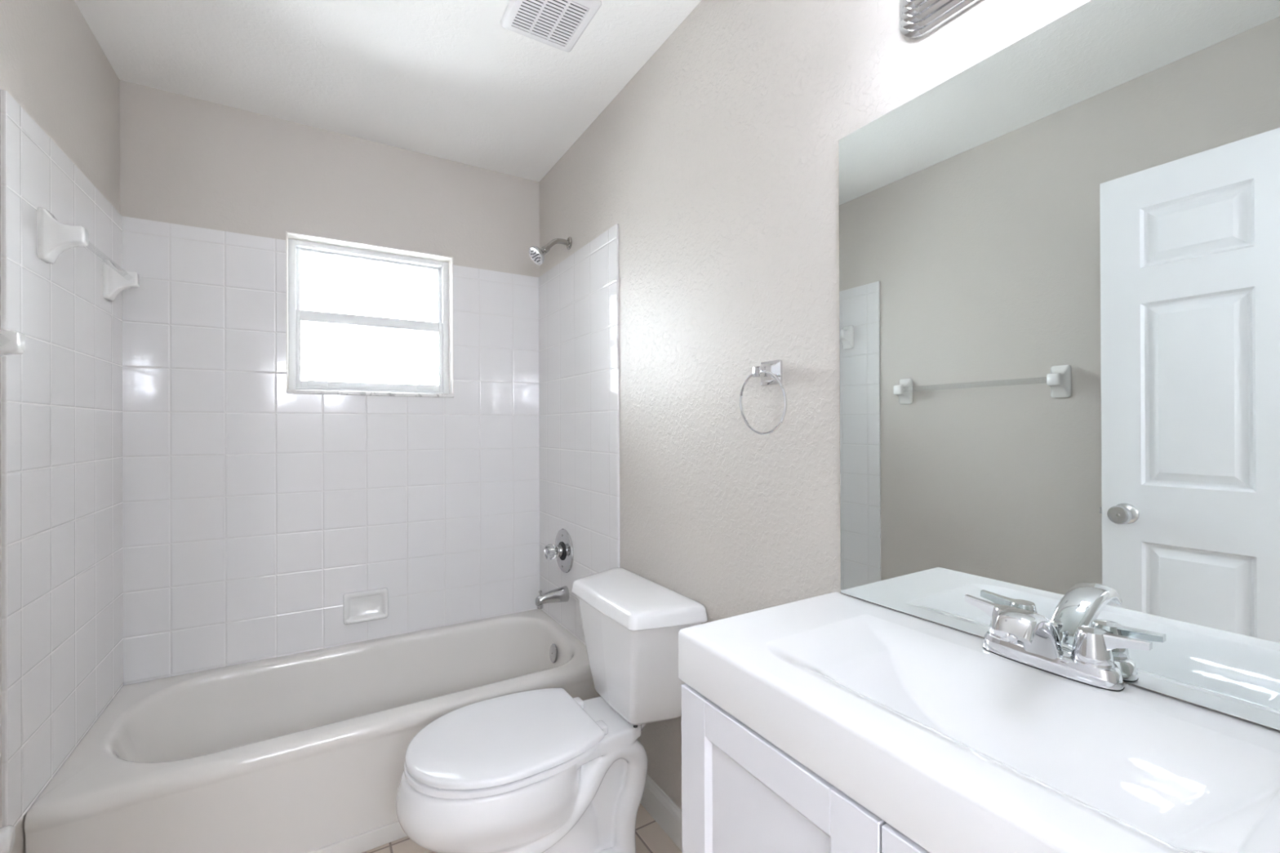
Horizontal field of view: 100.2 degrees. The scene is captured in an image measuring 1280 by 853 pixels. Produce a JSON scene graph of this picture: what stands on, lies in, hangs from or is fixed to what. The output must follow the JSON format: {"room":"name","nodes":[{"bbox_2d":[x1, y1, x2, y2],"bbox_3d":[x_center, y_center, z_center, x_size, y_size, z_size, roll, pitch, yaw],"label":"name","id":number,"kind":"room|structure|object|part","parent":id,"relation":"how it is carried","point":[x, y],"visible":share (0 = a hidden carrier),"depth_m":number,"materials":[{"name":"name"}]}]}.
{"room":"bathroom","nodes":[
{"label":"bathroom","id":0,"kind":"room"},
{"bbox_2d":[0,0,119,852],"bbox_3d":[-1.226,0.030,0.783,0.120,2.472,2.704,0,0,-31],"label":"wall","id":1,"kind":"structure","parent":0,"point":[53,65],"depth_m":1.42,"materials":[{"name":"grey paint"}]},
{"bbox_2d":[0,825,15,852],"bbox_3d":[-1.198,0.793,0.939,0.085,0.148,0.198,0,0,-31],"label":"paper holder","id":2,"kind":"object","parent":1,"relation":"attached to","point":[7,833],"visible":1,"depth_m":1.01,"materials":[{"name":"white ceramic"}]},
{"bbox_2d":[0,329,25,356],"bbox_3d":[-1.114,-0.164,0.786,0.076,0.124,0.697,0,0,-31],"label":"towel bar","id":3,"kind":"object","parent":1,"relation":"attached to","point":[11,342],"visible":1,"depth_m":1.06,"materials":[{"name":"white ceramic"}]},
{"bbox_2d":[0,89,123,827],"bbox_3d":[-1.584,0.082,1.504,0.008,1.622,0.802,0,0,-31],"label":"tiled wall","id":4,"kind":"structure","parent":1,"relation":"attached to","point":[61,397],"depth_m":1.37,"materials":[{"name":"white tile"}]},
{"bbox_2d":[36,207,139,301],"bbox_3d":[-1.556,-0.469,1.535,0.076,0.124,0.524,0,0,-31],"label":"towel bar","id":5,"kind":"object","parent":4,"relation":"attached to","point":[54,237],"visible":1,"depth_m":1.33,"materials":[{"name":"white ceramic"}]},
{"bbox_3d":[-1.437,-0.470,1.338,0.076,0.124,0.064,0,0,-31],"label":"post","id":6,"kind":"part","parent":5,"relation":"part of","materials":[{"name":"white ceramic"}]},
{"bbox_3d":[-1.674,-0.468,1.732,0.076,0.124,0.064,0,0,-31],"label":"post","id":7,"kind":"part","parent":5,"relation":"part of","materials":[{"name":"white ceramic"}]},
{"bbox_2d":[119,80,539,277],"bbox_3d":[-1.181,0.033,2.305,1.524,2.472,0.140,0,0,-31],"label":"wall","id":8,"kind":"structure","parent":0,"point":[188,161],"depth_m":2.14,"materials":[{"name":"grey paint"}]},
{"bbox_2d":[122,216,539,685],"bbox_3d":[-1.143,0.082,2.241,1.524,1.622,0.008,0,0,-31],"label":"tiled wall","id":9,"kind":"structure","parent":8,"relation":"attached to","point":[251,508],"depth_m":2.08,"materials":[{"name":"white tile"}]},
{"bbox_2d":[343,587,388,624],"bbox_3d":[-1.134,0.746,2.220,0.166,0.126,0.034,0,0,-31],"label":"soap dish","id":10,"kind":"object","parent":9,"relation":"attached to","point":[369,605],"visible":1,"depth_m":2.22,"materials":[{"name":"white ceramic"}]},
{"bbox_2d":[285,231,453,397],"bbox_3d":[-1.149,-0.447,2.316,0.631,0.636,0.158,0,0,-31],"label":"window","id":11,"kind":"structure","parent":8,"relation":"in","point":[295,243],"depth_m":2.30,"materials":[{"name":"white paint"}]},
{"bbox_3d":[-1.179,-0.596,2.365,0.571,0.286,0.026,0,0,-31],"label":"sash","id":12,"kind":"part","parent":11,"relation":"part of","materials":[{"name":"white glass"}]},
{"bbox_3d":[-1.164,-0.319,2.341,0.571,0.320,0.026,0,0,-31],"label":"sash","id":13,"kind":"part","parent":11,"relation":"part of","materials":[{"name":"white glass"}]},
{"bbox_3d":[-1.148,-0.137,2.315,0.631,0.016,0.158,0,0,-31],"label":"sill","id":14,"kind":"part","parent":11,"relation":"part of","materials":[{"name":"stone"}]},
{"bbox_2d":[74,0,701,182],"bbox_3d":[-0.496,-1.258,1.157,1.764,0.100,2.824,0,0,-31],"label":"ceiling","id":15,"kind":"structure","parent":0,"point":[444,79],"depth_m":1.78,"materials":[{"name":"white paint"}]},
{"bbox_2d":[500,0,601,52],"bbox_3d":[-0.264,-1.201,1.564,0.230,0.013,0.235,0,0,-31],"label":"ceiling vent","id":16,"kind":"object","parent":15,"relation":"in","point":[559,24],"visible":1,"depth_m":1.57,"materials":[{"name":"white plastic"}]},
{"bbox_2d":[361,803,682,852],"bbox_3d":[-0.485,1.314,1.152,1.764,0.100,2.824,0,0,-31],"label":"floor","id":17,"kind":"structure","parent":0,"point":[650,837],"depth_m":1.62,"materials":[{"name":"beige tile"}]},
{"bbox_2d":[23,608,599,852],"bbox_3d":[-0.954,1.080,1.932,1.518,0.375,0.723,0,0,-31],"label":"bathtub","id":18,"kind":"object","parent":17,"relation":"on","point":[303,752],"visible":0.77,"depth_m":1.64,"materials":[{"name":"white ceramic"}]},
{"bbox_3d":[-0.372,0.973,2.298,0.017,0.076,0.077,0,0,-31],"label":"overflow plate","id":19,"kind":"part","parent":18,"relation":"part of","materials":[{"name":"silver metal"}]},
{"bbox_2d":[395,567,707,852],"bbox_3d":[-0.265,0.885,1.506,0.771,0.773,0.514,0,0,-31],"label":"toilet","id":20,"kind":"object","parent":17,"relation":"on","point":[546,770],"visible":1,"depth_m":1.46,"materials":[{"name":"white ceramic"}]},
{"bbox_3d":[-0.382,0.852,1.437,0.460,0.017,0.384,0,0,-31],"label":"seat","id":21,"kind":"part","parent":20,"relation":"part of","materials":[{"name":"white plastic"}]},
{"bbox_3d":[-0.373,0.828,1.443,0.478,0.020,0.392,0,0,-31],"label":"lid","id":22,"kind":"part","parent":20,"relation":"part of","materials":[{"name":"white plastic"}]},
{"bbox_3d":[-0.296,1.067,1.488,0.698,0.409,0.373,0,0,-31],"label":"bowl","id":23,"kind":"part","parent":20,"relation":"part of","materials":[{"name":"white ceramic"}]},
{"bbox_3d":[-0.035,0.520,1.646,0.230,0.046,0.514,0,0,-31],"label":"tank lid","id":24,"kind":"part","parent":20,"relation":"part of","materials":[{"name":"white ceramic"}]},
{"bbox_3d":[-0.029,0.701,1.649,0.204,0.316,0.476,0,0,-31],"label":"tank","id":25,"kind":"part","parent":20,"relation":"part of","materials":[{"name":"white ceramic"}]},
{"bbox_2d":[681,683,929,852],"bbox_3d":[0.419,0.848,0.693,0.415,0.824,0.750,0,0,-31],"label":"vanity cabinet","id":26,"kind":"object","parent":17,"relation":"on","point":[741,793],"visible":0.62,"depth_m":0.77,"materials":[{"name":"white paint"}]},
{"bbox_3d":[0.181,0.804,0.766,0.011,0.602,0.244,0,0,-31],"label":"panel","id":27,"kind":"part","parent":26,"relation":"part of","materials":[{"name":"white paint"}]},
{"bbox_3d":[0.372,0.803,0.441,0.020,0.722,0.368,0,0,-31],"label":"door","id":28,"kind":"part","parent":26,"relation":"part of","materials":[{"name":"white paint"}]},
{"bbox_2d":[678,591,1279,852],"bbox_3d":[0.435,0.392,0.704,0.401,0.088,0.762,0,0,-31],"label":"vanity sink","id":29,"kind":"object","parent":26,"relation":"in","point":[958,745],"visible":0.94,"depth_m":0.64,"materials":[{"name":"white ceramic"}]},
{"bbox_2d":[964,594,1152,691],"bbox_3d":[0.545,0.297,0.749,0.156,0.099,0.226,0,0,-31],"label":"faucet","id":30,"kind":"object","parent":29,"relation":"on","point":[1022,636],"visible":1,"depth_m":0.72,"materials":[{"name":"silver metal"}]},
{"bbox_3d":[0.545,0.290,0.851,0.019,0.031,0.052,0,0,-31],"label":"lever","id":31,"kind":"part","parent":30,"relation":"part of","materials":[{"name":"silver metal"}]},
{"bbox_3d":[0.562,0.299,0.821,0.046,0.045,0.046,0,0,-31],"label":"handle","id":32,"kind":"part","parent":30,"relation":"part of","materials":[{"name":"silver metal"}]},
{"bbox_3d":[0.541,0.297,0.742,0.145,0.098,0.047,0,0,-36],"label":"spout","id":33,"kind":"part","parent":30,"relation":"part of","materials":[{"name":"silver metal"}]},
{"bbox_3d":[0.591,0.333,0.776,0.049,0.024,0.170,0,0,-31],"label":"plate","id":34,"kind":"part","parent":30,"relation":"part of","materials":[{"name":"silver metal"}]},
{"bbox_3d":[0.605,0.310,0.785,0.014,0.042,0.014,0,0,-31],"label":"lift rod","id":35,"kind":"part","parent":30,"relation":"part of","materials":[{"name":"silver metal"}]},
{"bbox_3d":[0.617,0.299,0.731,0.046,0.045,0.046,0,0,-31],"label":"handle","id":36,"kind":"part","parent":30,"relation":"part of","materials":[{"name":"silver metal"}]},
{"bbox_3d":[0.635,0.289,0.702,0.019,0.031,0.052,0,0,-31],"label":"lever","id":37,"kind":"part","parent":30,"relation":"part of","materials":[{"name":"silver metal"}]},
{"bbox_2d":[539,0,1279,809],"bbox_3d":[0.183,0.026,1.629,0.120,2.472,2.704,0,0,-31],"label":"wall","id":38,"kind":"structure","parent":0,"point":[716,165],"depth_m":1.40,"materials":[{"name":"grey paint"}]},
{"bbox_2d":[528,236,572,265],"bbox_3d":[-0.381,-0.751,2.273,0.181,0.141,0.081,0,0,-31],"label":"shower","id":39,"kind":"object","parent":38,"relation":"attached to","point":[536,255],"visible":1,"depth_m":2.26,"materials":[{"name":"silver metal"}]},
{"bbox_3d":[-0.438,-0.712,2.239,0.035,0.043,0.054,0,0,-31],"label":"nozzle plate","id":40,"kind":"part","parent":39,"relation":"part of","materials":[{"name":"grey metal"}]},
{"bbox_3d":[-0.355,-0.778,2.293,0.109,0.058,0.022,0,0,-31],"label":"arm","id":41,"kind":"part","parent":39,"relation":"part of","materials":[{"name":"silver metal"}]},
{"bbox_2d":[538,223,619,645],"bbox_3d":[-0.284,0.078,2.284,0.008,1.622,0.802,0,0,-31],"label":"tiled wall","id":42,"kind":"structure","parent":38,"relation":"attached to","point":[579,385],"depth_m":2.23,"materials":[{"name":"white tile"}]},
{"bbox_2d":[535,586,568,608],"bbox_3d":[-0.382,0.735,2.304,0.141,0.076,0.060,0,0,-31],"label":"tub spout","id":43,"kind":"object","parent":42,"relation":"attached to","point":[561,594],"visible":1,"depth_m":2.29,"materials":[{"name":"silver metal"}]},
{"bbox_2d":[543,528,573,573],"bbox_3d":[-0.369,0.546,2.333,0.090,0.192,0.192,0,0,-31],"label":"shower valve","id":44,"kind":"object","parent":42,"relation":"attached to","point":[562,549],"visible":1,"depth_m":2.31,"materials":[{"name":"silver metal"}]},
{"bbox_3d":[-0.387,0.544,2.322,0.048,0.068,0.068,0,0,-31],"label":"clear knob","id":45,"kind":"part","parent":44,"relation":"part of","materials":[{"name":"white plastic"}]},
{"bbox_2d":[640,774,682,851],"bbox_3d":[0.144,1.209,1.571,0.013,0.106,1.024,0,0,-31],"label":"baseboard","id":46,"kind":"structure","parent":38,"relation":"attached to","point":[658,804],"depth_m":1.68,"materials":[{"name":"white paint"}]},
{"bbox_2d":[739,360,786,435],"bbox_3d":[0.299,-0.068,1.269,0.052,0.177,0.154,0,0,-31],"label":"towel ring","id":47,"kind":"object","parent":38,"relation":"attached to","point":[770,372],"visible":1,"depth_m":1.26,"materials":[{"name":"silver metal"}]},
{"bbox_3d":[0.303,-0.129,1.279,0.034,0.056,0.066,0,0,-31],"label":"wall plate","id":48,"kind":"part","parent":47,"relation":"part of","materials":[{"name":"silver metal"}]},
{"bbox_2d":[898,0,982,39],"bbox_3d":[0.524,-0.766,0.761,0.186,0.132,0.444,0,0,-31],"label":"vanity light","id":49,"kind":"object","parent":38,"relation":"attached to","point":[917,19],"visible":1,"depth_m":0.93,"materials":[{"name":"silver metal"}]},
{"bbox_2d":[838,0,1279,729],"bbox_3d":[0.613,-0.127,0.789,0.006,0.940,0.760,0,0,-31],"label":"wall mirror","id":50,"kind":"object","parent":38,"relation":"attached to","point":[1060,256],"visible":0.89,"depth_m":0.75,"materials":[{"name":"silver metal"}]}
]}

